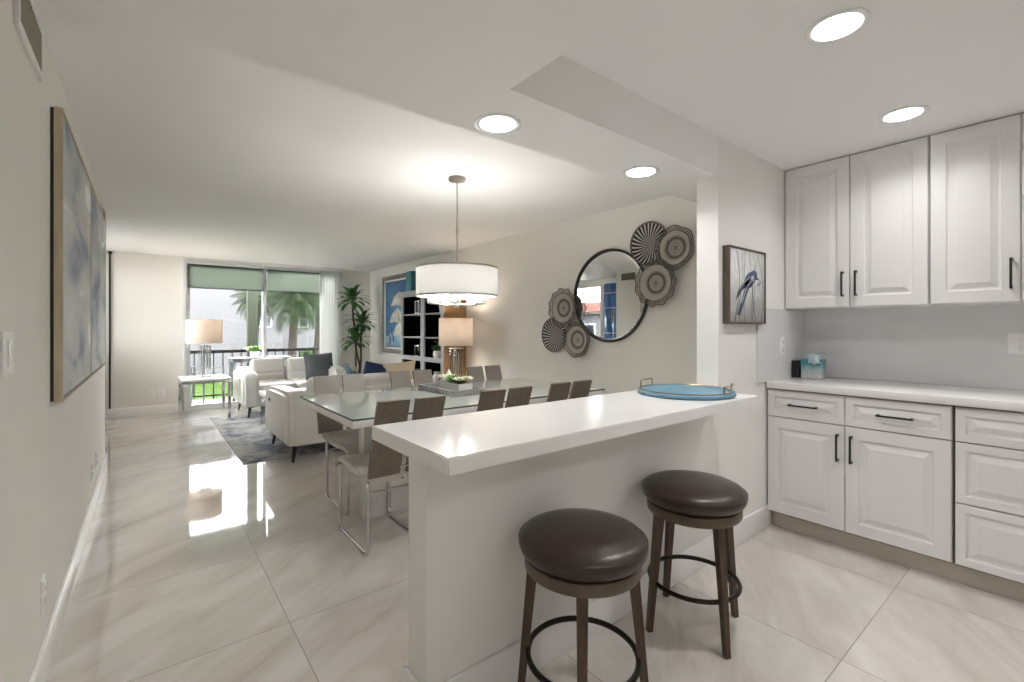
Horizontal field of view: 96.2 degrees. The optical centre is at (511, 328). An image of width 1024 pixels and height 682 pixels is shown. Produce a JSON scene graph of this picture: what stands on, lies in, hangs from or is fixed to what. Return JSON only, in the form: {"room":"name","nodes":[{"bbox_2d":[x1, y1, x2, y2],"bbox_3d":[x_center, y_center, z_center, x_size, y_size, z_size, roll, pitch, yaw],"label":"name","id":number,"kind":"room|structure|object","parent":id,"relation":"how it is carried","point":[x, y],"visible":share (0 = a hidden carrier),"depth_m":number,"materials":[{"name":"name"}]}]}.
{"room":"open-plan kitchen","nodes":[
{"label":"open-plan kitchen","id":0,"kind":"room"},
{"bbox_2d":[0,0,104,681],"bbox_3d":[-1.227,0.085,0.979,0.120,2.310,7.860,0,0,-39],"label":"wall","id":1,"kind":"structure","parent":0,"point":[48,449],"depth_m":1.49,"materials":[{"name":"beige paint"}]},
{"bbox_2d":[0,332,13,376],"bbox_3d":[-1.329,0.065,1.211,0.009,0.115,0.115,0,0,-39],"label":"light switch","id":2,"kind":"object","parent":1,"relation":"attached to","point":[6,338],"visible":1,"depth_m":1.19,"materials":[{"name":"white plastic"}]},
{"bbox_2d":[13,0,43,81],"bbox_3d":[-1.503,-0.940,1.430,0.013,0.180,0.390,0,0,-39],"label":"air vent","id":3,"kind":"object","parent":1,"relation":"in","point":[26,20],"visible":1,"depth_m":1.43,"materials":[{"name":"white paint"}]},
{"bbox_2d":[40,574,45,614],"bbox_3d":[-1.662,0.940,1.629,0.009,0.115,0.070,0,0,-39],"label":"power outlet","id":4,"kind":"object","parent":1,"relation":"attached to","point":[43,580],"visible":1,"depth_m":1.62,"materials":[{"name":"white plastic"}]},
{"bbox_2d":[29,453,106,681],"bbox_3d":[-1.174,1.173,1.021,0.015,0.135,7.860,0,0,-39],"label":"baseboard","id":5,"kind":"structure","parent":1,"relation":"attached to","point":[41,668],"depth_m":1.99,"materials":[{"name":"white paint"}]},
{"bbox_2d":[50,106,90,402],"bbox_3d":[-2.123,-0.287,2.228,0.037,1.145,1.159,0,0,-39],"label":"framed painting","id":6,"kind":"object","parent":1,"relation":"attached to","point":[70,182],"visible":1,"depth_m":1.92,"materials":[{"name":"brown wood"}]},
{"bbox_2d":[91,461,92,480],"bbox_3d":[-2.808,0.950,3.069,0.009,0.115,0.070,0,0,-39],"label":"power outlet","id":7,"kind":"object","parent":1,"relation":"attached to","point":[91,461],"visible":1,"depth_m":3.06,"materials":[{"name":"white plastic"}]},
{"bbox_2d":[95,450,96,467],"bbox_3d":[-3.026,0.950,3.342,0.009,0.115,0.070,0,0,-39],"label":"power outlet","id":8,"kind":"object","parent":1,"relation":"attached to","point":[96,450],"visible":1,"depth_m":3.33,"materials":[{"name":"white plastic"}]},
{"bbox_2d":[91,183,105,376],"bbox_3d":[-2.881,-0.287,3.180,0.037,1.145,1.235,0,0,-39],"label":"framed painting","id":9,"kind":"object","parent":1,"relation":"attached to","point":[98,222],"visible":0.74,"depth_m":3.05,"materials":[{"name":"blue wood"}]},
{"bbox_2d":[101,202,105,219],"bbox_3d":[-3.449,-0.945,3.875,0.013,0.170,0.360,0,0,-39],"label":"air vent","id":10,"kind":"object","parent":1,"relation":"in","point":[102,204],"visible":0.45,"depth_m":3.82,"materials":[{"name":"white metal"}]},
{"bbox_2d":[192,397,232,404],"bbox_3d":[-4.346,1.320,8.268,6.500,0.120,1.250,0,0,-39],"label":"floor","id":11,"kind":"structure","parent":0,"point":[219,400],"depth_m":7.96,"materials":[{"name":"tile"}]},
{"bbox_2d":[190,364,223,404],"bbox_3d":[-5.105,0.826,7.415,0.528,0.872,0.628,0,0,21],"label":"patio chair","id":12,"kind":"object","parent":11,"relation":"on","point":[191,367],"visible":0.15,"depth_m":7.34,"materials":[{"name":"grey metal"}]},
{"bbox_2d":[246,291,257,365],"bbox_3d":[-4.779,0.085,8.441,0.160,2.350,0.160,0,0,-39],"label":"column","id":13,"kind":"structure","parent":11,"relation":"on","point":[251,296],"depth_m":8.38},
{"bbox_2d":[190,347,319,398],"bbox_3d":[-4.698,0.820,8.710,6.300,0.880,0.060,0,0,-39],"label":"balcony railing","id":14,"kind":"object","parent":11,"relation":"on","point":[194,352],"visible":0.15,"depth_m":8.34,"materials":[{"name":"black metal"}]},
{"bbox_2d":[228,355,291,400],"bbox_3d":[-4.482,0.880,8.166,0.920,0.760,0.560,0,0,-39],"label":"patio table","id":15,"kind":"object","parent":11,"relation":"on","point":[234,360],"visible":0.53,"depth_m":8.00,"materials":[{"name":"grey metal"}]},
{"bbox_2d":[244,346,261,356],"bbox_3d":[-4.570,0.400,8.159,0.359,0.200,0.342,0,0,-39],"label":"potted plant","id":16,"kind":"object","parent":15,"relation":"on","point":[254,351],"visible":0.96,"depth_m":8.09,"materials":[{"name":"green plant"}]},
{"bbox_2d":[105,251,369,408],"bbox_3d":[-4.294,0.085,7.415,4.800,2.310,0.150,0,0,-39],"label":"wall","id":17,"kind":"structure","parent":0,"point":[147,289],"depth_m":6.59,"materials":[{"name":"beige paint"}]},
{"bbox_2d":[108,251,111,408],"bbox_3d":[-5.528,0.018,6.313,0.040,2.165,0.035,0,0,-39],"label":"trim","id":18,"kind":"structure","parent":17,"relation":"attached to","point":[109,252],"depth_m":6.31,"materials":[{"name":"black metal"}]},
{"bbox_2d":[105,403,177,418],"bbox_3d":[-5.470,1.173,6.372,1.420,0.135,0.015,0,0,-39],"label":"baseboard","id":19,"kind":"structure","parent":17,"relation":"attached to","point":[167,408],"depth_m":6.52,"materials":[{"name":"white paint"}]},
{"bbox_2d":[149,390,154,397],"bbox_3d":[-5.183,0.940,6.605,0.070,0.115,0.009,0,0,-39],"label":"power outlet","id":20,"kind":"object","parent":17,"relation":"attached to","point":[151,392],"visible":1,"depth_m":6.60,"materials":[{"name":"white plastic"}]},
{"bbox_2d":[158,389,163,397],"bbox_3d":[-5.097,0.940,6.673,0.070,0.115,0.009,0,0,-39],"label":"power outlet","id":21,"kind":"object","parent":17,"relation":"attached to","point":[160,392],"visible":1,"depth_m":6.67,"materials":[{"name":"white plastic"}]},
{"bbox_2d":[183,259,319,411],"bbox_3d":[-4.032,0.098,7.591,2.290,2.285,0.160,0,0,-39],"label":"window","id":22,"kind":"structure","parent":17,"relation":"in","point":[186,291],"depth_m":6.93,"materials":[{"name":"white metal"}]},
{"bbox_2d":[187,258,263,290],"bbox_3d":[-4.444,-0.828,7.162,1.030,0.436,0.042,0,0,-39],"label":"roller shade","id":23,"kind":"object","parent":22,"relation":"attached to","point":[202,275],"visible":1,"depth_m":7.14,"materials":[{"name":"fabric"}]},
{"bbox_2d":[266,266,319,293],"bbox_3d":[-3.667,-0.828,7.780,0.885,0.436,0.042,0,0,-39],"label":"roller shade","id":24,"kind":"object","parent":22,"relation":"attached to","point":[278,279],"visible":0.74,"depth_m":7.75,"materials":[{"name":"fabric"}]},
{"bbox_2d":[33,0,1023,271],"bbox_3d":[-0.863,-1.029,3.243,5.030,0.382,10.950,0,0,-39],"label":"ceiling","id":25,"kind":"structure","parent":0,"point":[316,133],"depth_m":2.04,"materials":[{"name":"paint"}]},
{"bbox_2d":[264,263,344,366],"bbox_3d":[-3.506,0.075,7.831,1.290,2.290,0.070,0,0,-39],"label":"curtain","id":26,"kind":"object","parent":25,"relation":"hanging from","point":[330,278],"visible":0.56,"depth_m":8.08,"materials":[{"name":"white fabric"}]},
{"bbox_2d":[415,175,497,307],"bbox_3d":[-0.389,-0.607,3.256,0.582,0.926,0.582,0,0,-39],"label":"pendant light","id":27,"kind":"object","parent":25,"relation":"hanging from","point":[449,282],"visible":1,"depth_m":3.04,"materials":[{"name":"white fabric"}]},
{"bbox_2d":[474,113,521,134],"bbox_3d":[-0.057,-0.835,1.878,0.196,0.006,0.196,0,0,-39],"label":"recessed light","id":28,"kind":"object","parent":25,"relation":"in","point":[491,123],"visible":1,"depth_m":1.87,"materials":[{"name":"white plastic"}]},
{"bbox_2d":[622,166,659,178],"bbox_3d":[0.689,-0.835,2.453,0.196,0.006,0.196,0,0,-39],"label":"recessed light","id":29,"kind":"object","parent":25,"relation":"in","point":[638,172],"visible":1,"depth_m":2.45,"materials":[{"name":"white plastic"}]},
{"bbox_2d":[804,7,872,44],"bbox_3d":[1.132,-1.049,1.599,0.196,0.006,0.196,0,0,-39],"label":"recessed light","id":30,"kind":"object","parent":25,"relation":"in","point":[837,26],"visible":1,"depth_m":1.59,"materials":[{"name":"white plastic"}]},
{"bbox_2d":[878,105,929,123],"bbox_3d":[1.919,-1.049,2.253,0.196,0.006,0.196,0,0,-39],"label":"recessed light","id":31,"kind":"object","parent":25,"relation":"in","point":[907,113],"visible":1,"depth_m":2.25,"materials":[{"name":"white plastic"}]},
{"bbox_2d":[370,195,696,393],"bbox_3d":[-0.275,0.085,6.036,0.530,2.310,7.015,0,0,-39],"label":"wall","id":32,"kind":"structure","parent":0,"point":[532,265],"depth_m":4.59,"materials":[{"name":"beige paint"}]},
{"bbox_2d":[382,273,405,353],"bbox_3d":[-1.923,-0.245,7.653,0.035,1.310,1.130,0,0,-39],"label":"framed painting","id":33,"kind":"object","parent":32,"relation":"attached to","point":[392,286],"visible":0.61,"depth_m":7.79,"materials":[{"name":"grey wood"}]},
{"bbox_2d":[542,317,565,351],"bbox_3d":[0.434,0.060,4.686,0.042,0.353,0.353,0,0,-39],"label":"woven basket","id":34,"kind":"object","parent":32,"relation":"attached to","point":[552,335],"visible":0.87,"depth_m":4.71,"materials":[{"name":"wicker"}]},
{"bbox_2d":[548,288,576,327],"bbox_3d":[0.525,-0.205,4.537,0.087,0.400,0.396,0,0,-39],"label":"woven basket","id":35,"kind":"object","parent":32,"relation":"attached to","point":[562,305],"visible":1,"depth_m":4.53,"materials":[{"name":"wicker"}]},
{"bbox_2d":[563,322,589,357],"bbox_3d":[0.638,0.105,4.414,0.062,0.350,0.345,0,0,-39],"label":"woven basket","id":36,"kind":"object","parent":32,"relation":"attached to","point":[576,338],"visible":1,"depth_m":4.42,"materials":[{"name":"wicker"}]},
{"bbox_2d":[574,248,648,341],"bbox_3d":[0.872,-0.300,4.146,0.031,0.842,0.842,0,0,-39],"label":"round mirror","id":37,"kind":"object","parent":32,"relation":"attached to","point":[607,302],"visible":0.87,"depth_m":4.13,"materials":[{"name":"black metal"}]},
{"bbox_2d":[630,221,667,265],"bbox_3d":[1.138,-0.705,3.802,0.042,0.365,0.365,0,0,-39],"label":"woven basket","id":38,"kind":"object","parent":32,"relation":"attached to","point":[643,239],"visible":0.88,"depth_m":3.83,"materials":[{"name":"wicker"}]},
{"bbox_2d":[635,259,676,306],"bbox_3d":[1.179,-0.370,3.716,0.087,0.394,0.390,0,0,-39],"label":"woven basket","id":39,"kind":"object","parent":32,"relation":"attached to","point":[655,281],"visible":1,"depth_m":3.71,"materials":[{"name":"wicker"}]},
{"bbox_2d":[655,225,693,269],"bbox_3d":[1.286,-0.635,3.600,0.062,0.357,0.341,0,0,-39],"label":"woven basket","id":40,"kind":"object","parent":32,"relation":"attached to","point":[679,246],"visible":0.98,"depth_m":3.59,"materials":[{"name":"wicker"}]},
{"bbox_2d":[46,406,1023,681],"bbox_3d":[-0.883,1.300,3.228,5.080,0.120,10.950,0,0,-39],"label":"floor","id":41,"kind":"structure","parent":0,"point":[198,563],"depth_m":2.11,"materials":[{"name":"tile"}]},
{"bbox_2d":[178,374,230,423],"bbox_3d":[-4.291,0.955,6.400,0.560,0.570,0.660,0,0,-39],"label":"end table","id":42,"kind":"object","parent":41,"relation":"on","point":[182,380],"visible":0.95,"depth_m":6.30,"materials":[{"name":"white paint"}]},
{"bbox_2d":[185,320,222,377],"bbox_3d":[-4.279,0.273,6.385,0.436,0.795,0.436,0,0,34],"label":"table lamp","id":43,"kind":"object","parent":42,"relation":"on","point":[204,332],"visible":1,"depth_m":6.24,"materials":[{"name":"beige fabric"}]},
{"bbox_2d":[210,412,335,464],"bbox_3d":[-2.535,1.236,5.945,2.060,0.009,2.860,0,0,-39],"label":"area rug","id":44,"kind":"object","parent":41,"relation":"on","point":[250,440],"visible":0.44,"depth_m":5.01,"materials":[{"name":"grey carpet"}]},
{"bbox_2d":[259,387,305,423],"bbox_3d":[-2.651,1.018,5.994,1.040,0.427,0.760,0,0,-39],"label":"coffee table","id":45,"kind":"object","parent":44,"relation":"on","point":[262,393],"visible":0.28,"depth_m":5.95,"materials":[{"name":"white paint"}]},
{"bbox_2d":[265,372,413,462],"bbox_3d":[-1.774,0.853,5.005,1.488,0.778,0.962,0,0,-39],"label":"sofa","id":46,"kind":"object","parent":44,"relation":"on","point":[295,424],"visible":0.32,"depth_m":4.32,"materials":[{"name":"white leather"}]},
{"bbox_2d":[363,361,385,374],"bbox_3d":[-1.596,0.610,5.440,0.498,0.483,0.185,0,0,-39],"label":"throw pillow","id":47,"kind":"object","parent":46,"relation":"on","point":[370,367],"visible":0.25,"depth_m":5.33,"materials":[{"name":"blue fabric"}]},
{"bbox_2d":[383,360,415,379],"bbox_3d":[-1.374,0.610,5.579,0.450,0.454,0.178,0,0,-39],"label":"throw pillow","id":48,"kind":"object","parent":46,"relation":"on","point":[409,365],"visible":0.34,"depth_m":5.52,"materials":[{"name":"beige fabric"}]},
{"bbox_3d":[-2.669,1.027,7.526,0.288,0.425,0.288,0,0,-39],"label":"table","id":49,"kind":"object","parent":44,"relation":"on","visible":0},
{"bbox_2d":[343,363,351,373],"bbox_3d":[-2.713,0.693,7.517,0.190,0.245,0.190,0,0,-39],"label":"vase","id":50,"kind":"object","parent":49,"relation":"on","point":[346,367],"visible":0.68,"depth_m":7.48,"materials":[{"name":"blue glass"}]},
{"bbox_2d":[352,366,356,373],"bbox_3d":[-2.599,0.715,7.582,0.080,0.200,0.080,0,0,-39],"label":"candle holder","id":51,"kind":"object","parent":49,"relation":"on","point":[354,371],"visible":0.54,"depth_m":7.55,"materials":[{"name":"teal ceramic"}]},
{"bbox_2d":[233,357,346,417],"bbox_3d":[-3.410,0.854,7.075,1.428,0.776,0.962,0,0,-39],"label":"sofa","id":52,"kind":"object","parent":41,"relation":"on","point":[261,374],"visible":0.5,"depth_m":6.99,"materials":[{"name":"white leather"}]},
{"bbox_2d":[257,372,285,379],"bbox_3d":[-3.819,0.811,7.180,0.502,0.268,0.210,0,0,-39],"label":"cushion","id":53,"kind":"object","parent":52,"relation":"on","point":[262,375],"depth_m":7.14,"materials":[{"name":"white leather"}]},
{"bbox_2d":[259,379,297,395],"bbox_3d":[-3.541,0.882,6.831,0.502,0.195,0.740,0,0,-39],"label":"seat cushion","id":54,"kind":"object","parent":52,"relation":"on","point":[264,384],"depth_m":6.69,"materials":[{"name":"white leather"}]},
{"bbox_2d":[286,371,305,379],"bbox_3d":[-3.420,0.811,7.497,0.502,0.268,0.210,0,0,-39],"label":"cushion","id":55,"kind":"object","parent":52,"relation":"on","point":[289,374],"depth_m":7.36,"materials":[{"name":"white leather"}]},
{"bbox_2d":[289,378,306,387],"bbox_3d":[-3.142,0.882,7.149,0.502,0.195,0.740,0,0,-39],"label":"seat cushion","id":56,"kind":"object","parent":52,"relation":"on","point":[300,382],"depth_m":6.86,"materials":[{"name":"white leather"}]},
{"bbox_2d":[303,353,332,379],"bbox_3d":[-3.037,0.585,7.233,0.190,0.404,0.460,0,0,45],"label":"throw pillow","id":57,"kind":"object","parent":52,"relation":"on","point":[315,364],"visible":0.84,"depth_m":7.15,"materials":[{"name":"grey fabric"}]},
{"bbox_2d":[314,373,365,515],"bbox_3d":[-1.141,0.802,3.359,0.390,0.875,0.751,0,0,-39],"label":"dining chair","id":58,"kind":"object","parent":41,"relation":"on","point":[332,431],"visible":0.41,"depth_m":3.46,"materials":[{"name":"grey fabric"}]},
{"bbox_2d":[337,284,377,373],"bbox_3d":[-2.656,0.226,7.896,0.683,2.028,0.618,0,0,-19],"label":"dracaena","id":59,"kind":"object","parent":41,"relation":"on","point":[352,293],"visible":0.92,"depth_m":7.87,"materials":[{"name":"plant"}]},
{"bbox_2d":[400,290,465,380],"bbox_3d":[-1.120,0.350,6.382,0.359,1.780,1.240,0,0,-39],"label":"bookcase","id":60,"kind":"object","parent":41,"relation":"on","point":[422,328],"visible":0.38,"depth_m":6.31,"materials":[{"name":"white wood"}]},
{"bbox_2d":[406,271,415,290],"bbox_3d":[-1.432,-0.690,6.759,0.200,0.300,0.180,0,0,-39],"label":"canister","id":61,"kind":"object","parent":60,"relation":"on","point":[410,275],"visible":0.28,"depth_m":6.66,"materials":[{"name":"teal ceramic"}]},
{"bbox_2d":[414,344,419,355],"bbox_3d":[-1.299,0.303,6.543,0.140,0.200,0.140,0,0,-39],"label":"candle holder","id":62,"kind":"object","parent":60,"relation":"on","point":[415,346],"visible":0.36,"depth_m":6.46,"materials":[{"name":"silver metal"}]},
{"bbox_2d":[415,300,419,313],"bbox_3d":[-1.292,-0.319,6.535,0.140,0.220,0.140,0,0,-39],"label":"lantern","id":63,"kind":"object","parent":60,"relation":"on","point":[418,300],"visible":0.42,"depth_m":6.46,"materials":[{"name":"silver metal"}]},
{"bbox_2d":[431,340,440,357],"bbox_3d":[-0.953,0.275,6.099,0.268,0.256,0.245,0,0,0],"label":"potted succulent","id":64,"kind":"object","parent":60,"relation":"on","point":[436,354],"visible":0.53,"depth_m":6.05,"materials":[{"name":"green plant"}]},
{"bbox_2d":[433,350,440,357],"bbox_3d":[-0.962,0.348,6.121,0.180,0.110,0.180,0,0,-39],"label":"pot","id":65,"kind":"object","parent":64,"relation":"on","point":[436,354],"depth_m":6.04,"materials":[{"name":"white ceramic"}]},
{"bbox_2d":[432,371,440,382],"bbox_3d":[-1.006,0.676,6.176,0.150,0.210,0.150,0,0,-39],"label":"storage jar","id":66,"kind":"object","parent":60,"relation":"on","point":[435,377],"visible":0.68,"depth_m":6.12,"materials":[{"name":"white ceramic"}]},
{"bbox_2d":[299,377,604,519],"bbox_3d":[-0.383,0.860,3.475,2.030,0.760,1.085,0,0,-39],"label":"dining table","id":67,"kind":"object","parent":41,"relation":"on","point":[354,410],"visible":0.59,"depth_m":3.06,"materials":[{"name":"clear glass"}]},
{"bbox_2d":[418,383,485,396],"bbox_3d":[-0.467,0.459,3.506,0.283,0.042,0.533,0,0,-39],"label":"decorative tray","id":68,"kind":"object","parent":67,"relation":"on","point":[430,387],"visible":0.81,"depth_m":3.35,"materials":[{"name":"grey wood"}]},
{"bbox_2d":[437,374,472,390],"bbox_3d":[-0.432,0.407,3.512,0.208,0.126,0.356,0,0,-39],"label":"planter box","id":69,"kind":"object","parent":68,"relation":"on","point":[453,382],"visible":0.91,"depth_m":3.44,"materials":[{"name":"white ceramic"}]},
{"bbox_2d":[466,365,501,381],"bbox_3d":[-0.053,0.802,4.225,0.390,0.875,0.751,0,0,-39],"label":"dining chair","id":70,"kind":"object","parent":41,"relation":"on","point":[493,372],"visible":0.04,"depth_m":4.48,"materials":[{"name":"grey fabric"}]},
{"bbox_2d":[372,390,757,681],"bbox_3d":[0.408,0.783,1.925,1.852,0.914,0.497,0,0,-39],"label":"breakfast bar","id":71,"kind":"object","parent":41,"relation":"on","point":[476,478],"visible":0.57,"depth_m":1.59,"materials":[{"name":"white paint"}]},
{"bbox_2d":[372,390,757,475],"bbox_3d":[0.407,0.349,1.924,1.851,0.046,0.497,0,0,-39],"label":"countertop","id":72,"kind":"structure","parent":71,"relation":"on","point":[450,445],"depth_m":1.55,"materials":[{"name":"white stone"}]},
{"bbox_2d":[638,378,735,400],"bbox_3d":[0.871,0.296,2.307,0.462,0.059,0.462,0,0,-39],"label":"serving tray","id":73,"kind":"object","parent":71,"relation":"on","point":[697,392],"visible":1,"depth_m":2.24,"materials":[{"name":"blue plastic"}]},
{"bbox_2d":[518,508,648,681],"bbox_3d":[0.227,0.935,1.482,0.412,0.609,0.412,0,0,-39],"label":"bar stool","id":74,"kind":"object","parent":41,"relation":"on","point":[583,554],"visible":1,"depth_m":1.38,"materials":[{"name":"brown leather"}]},
{"bbox_2d":[642,470,747,658],"bbox_3d":[0.763,0.935,1.932,0.412,0.609,0.412,0,0,-39],"label":"bar stool","id":75,"kind":"object","parent":41,"relation":"on","point":[688,498],"visible":1,"depth_m":1.83,"materials":[{"name":"brown leather"}]},
{"bbox_2d":[767,388,954,581],"bbox_3d":[2.081,0.804,2.723,0.646,0.872,0.851,0,0,-39],"label":"base cabinet","id":76,"kind":"object","parent":41,"relation":"on","point":[875,477],"visible":0.99,"depth_m":2.48,"materials":[{"name":"white paint"}]},
{"bbox_2d":[955,406,1023,602],"bbox_3d":[2.567,0.804,2.113,0.646,0.872,0.708,0,0,-39],"label":"base cabinet","id":77,"kind":"object","parent":41,"relation":"on","point":[989,443],"visible":0.97,"depth_m":2.12,"materials":[{"name":"white paint"}]},
{"bbox_3d":[3.254,0.804,1.249,0.646,0.872,1.500,0,0,-39],"label":"base cabinet","id":78,"kind":"object","parent":41,"relation":"on","visible":0},
{"bbox_2d":[767,376,1023,411],"bbox_3d":[2.778,0.346,1.859,0.634,0.040,3.048,0,0,-39],"label":"countertop","id":79,"kind":"structure","parent":78,"relation":"on","point":[968,396],"depth_m":2.42,"materials":[{"name":"white stone"}]},
{"bbox_2d":[792,360,800,377],"bbox_3d":[1.915,0.269,3.086,0.060,0.115,0.046,0,0,-39],"label":"smart speaker","id":80,"kind":"object","parent":79,"relation":"on","point":[796,364],"visible":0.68,"depth_m":3.06},
{"bbox_2d":[801,353,829,378],"bbox_3d":[2.006,0.242,3.028,0.137,0.168,0.152,0,0,-43],"label":"tissue box","id":81,"kind":"object","parent":79,"relation":"on","point":[812,367],"visible":1,"depth_m":3.00,"materials":[{"name":"teal cardboard"}]},
{"bbox_3d":[-0.687,0.955,5.486,0.440,0.570,0.440,0,0,-39],"label":"end table","id":82,"kind":"object","parent":41,"relation":"on","visible":0},
{"bbox_2d":[439,318,472,375],"bbox_3d":[-0.672,0.273,5.499,0.410,0.795,0.410,0,0,34],"label":"table lamp","id":83,"kind":"object","parent":82,"relation":"on","point":[452,331],"visible":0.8,"depth_m":5.34,"materials":[{"name":"beige fabric"}]},
{"bbox_2d":[697,136,803,517],"bbox_3d":[1.622,0.035,2.982,1.366,2.410,0.125,0,0,-39],"label":"wall","id":84,"kind":"structure","parent":0,"point":[743,206],"depth_m":2.66,"materials":[{"name":"white paint"}]},
{"bbox_2d":[723,245,765,323],"bbox_3d":[1.354,-0.244,2.663,0.452,0.432,0.040,0,0,-39],"label":"framed picture","id":85,"kind":"object","parent":84,"relation":"attached to","point":[744,269],"visible":1,"depth_m":2.62,"materials":[{"name":"grey paper"}]},
{"bbox_2d":[733,505,771,547],"bbox_3d":[1.370,1.173,2.692,0.698,0.135,0.015,0,0,-39],"label":"baseboard","id":86,"kind":"structure","parent":84,"relation":"attached to","point":[759,520],"depth_m":2.73,"materials":[{"name":"white paint"}]},
{"bbox_3d":[3.277,0.094,1.881,0.150,2.292,3.660,0,0,-39],"label":"wall","id":87,"kind":"structure","parent":0,"visible":0},
{"bbox_2d":[779,337,784,354],"bbox_3d":[1.764,0.110,2.994,0.070,0.115,0.009,0,0,-39],"label":"power outlet","id":88,"kind":"object","parent":87,"relation":"attached to","point":[781,339],"visible":1,"depth_m":2.98,"materials":[{"name":"white plastic"}]},
{"bbox_2d":[785,136,936,309],"bbox_3d":[2.155,-0.592,2.864,0.378,0.919,0.717,0,0,-39],"label":"upper cabinet","id":89,"kind":"object","parent":87,"relation":"attached to","point":[857,226],"visible":0.99,"depth_m":2.73,"materials":[{"name":"white paint"}]},
{"bbox_2d":[756,304,1023,389],"bbox_3d":[2.921,0.097,1.597,0.760,0.458,3.660,0,0,-39],"label":"backsplash","id":90,"kind":"structure","parent":87,"relation":"attached to","point":[945,345],"depth_m":2.81,"materials":[{"name":"grey stone"}]},
{"bbox_2d":[930,113,1023,305],"bbox_3d":[2.588,-0.592,2.320,0.378,0.919,0.666,0,0,-39],"label":"upper cabinet","id":91,"kind":"object","parent":87,"relation":"attached to","point":[977,170],"visible":1,"depth_m":2.34,"materials":[{"name":"white paint"}]},
{"bbox_2d":[1008,333,1023,354],"bbox_3d":[2.716,0.080,2.438,0.009,0.115,0.115,0,0,-39],"label":"power outlet","id":92,"kind":"object","parent":87,"relation":"attached to","point":[1015,340],"visible":1,"depth_m":2.46,"materials":[{"name":"white plastic"}]},
{"label":"outside","id":93,"kind":"structure","parent":0,"visible":0},
{"bbox_2d":[190,380,232,400],"bbox_3d":[-19.019,2.010,35.924,75.000,0.300,60.100,0,0,-39],"label":"ground","id":94,"kind":"structure","parent":93,"point":[209,386],"depth_m":13.84,"materials":[{"name":"green plant"}]},
{"bbox_2d":[190,288,315,379],"bbox_3d":[-17.635,-0.240,15.966,20.300,4.200,8.050,0,0,-39],"label":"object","id":95,"kind":"structure","parent":94,"relation":"on","point":[205,304],"depth_m":16.71,"materials":[{"name":"white paint"}]},
{"bbox_2d":[230,290,277,335],"bbox_3d":[-8.491,0.213,15.312,1.606,3.305,1.551,0,0,6],"label":"palm tree","id":96,"kind":"object","parent":94,"relation":"on","point":[243,300],"visible":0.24,"depth_m":15.05,"materials":[{"name":"green plant"}]},
{"bbox_2d":[258,291,319,357],"bbox_3d":[-6.434,0.171,13.537,2.210,3.392,2.211,0,0,-39],"label":"palm tree","id":97,"kind":"object","parent":94,"relation":"on","point":[289,302],"visible":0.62,"depth_m":13.35,"materials":[{"name":"green plant"}]},
{"bbox_2d":[287,294,319,353],"bbox_3d":[-6.665,0.047,15.955,2.412,3.636,2.410,0,0,-39],"label":"palm tree","id":98,"kind":"object","parent":94,"relation":"on","point":[317,328],"visible":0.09,"depth_m":15.79,"materials":[{"name":"green plant"}]},
{"bbox_2d":[298,346,313,356],"bbox_3d":[-7.417,1.239,17.487,1.757,1.241,1.766,0,0,-39],"label":"shrub","id":99,"kind":"object","parent":94,"relation":"on","point":[304,352],"visible":0.06,"depth_m":17.24,"materials":[{"name":"green plant"}]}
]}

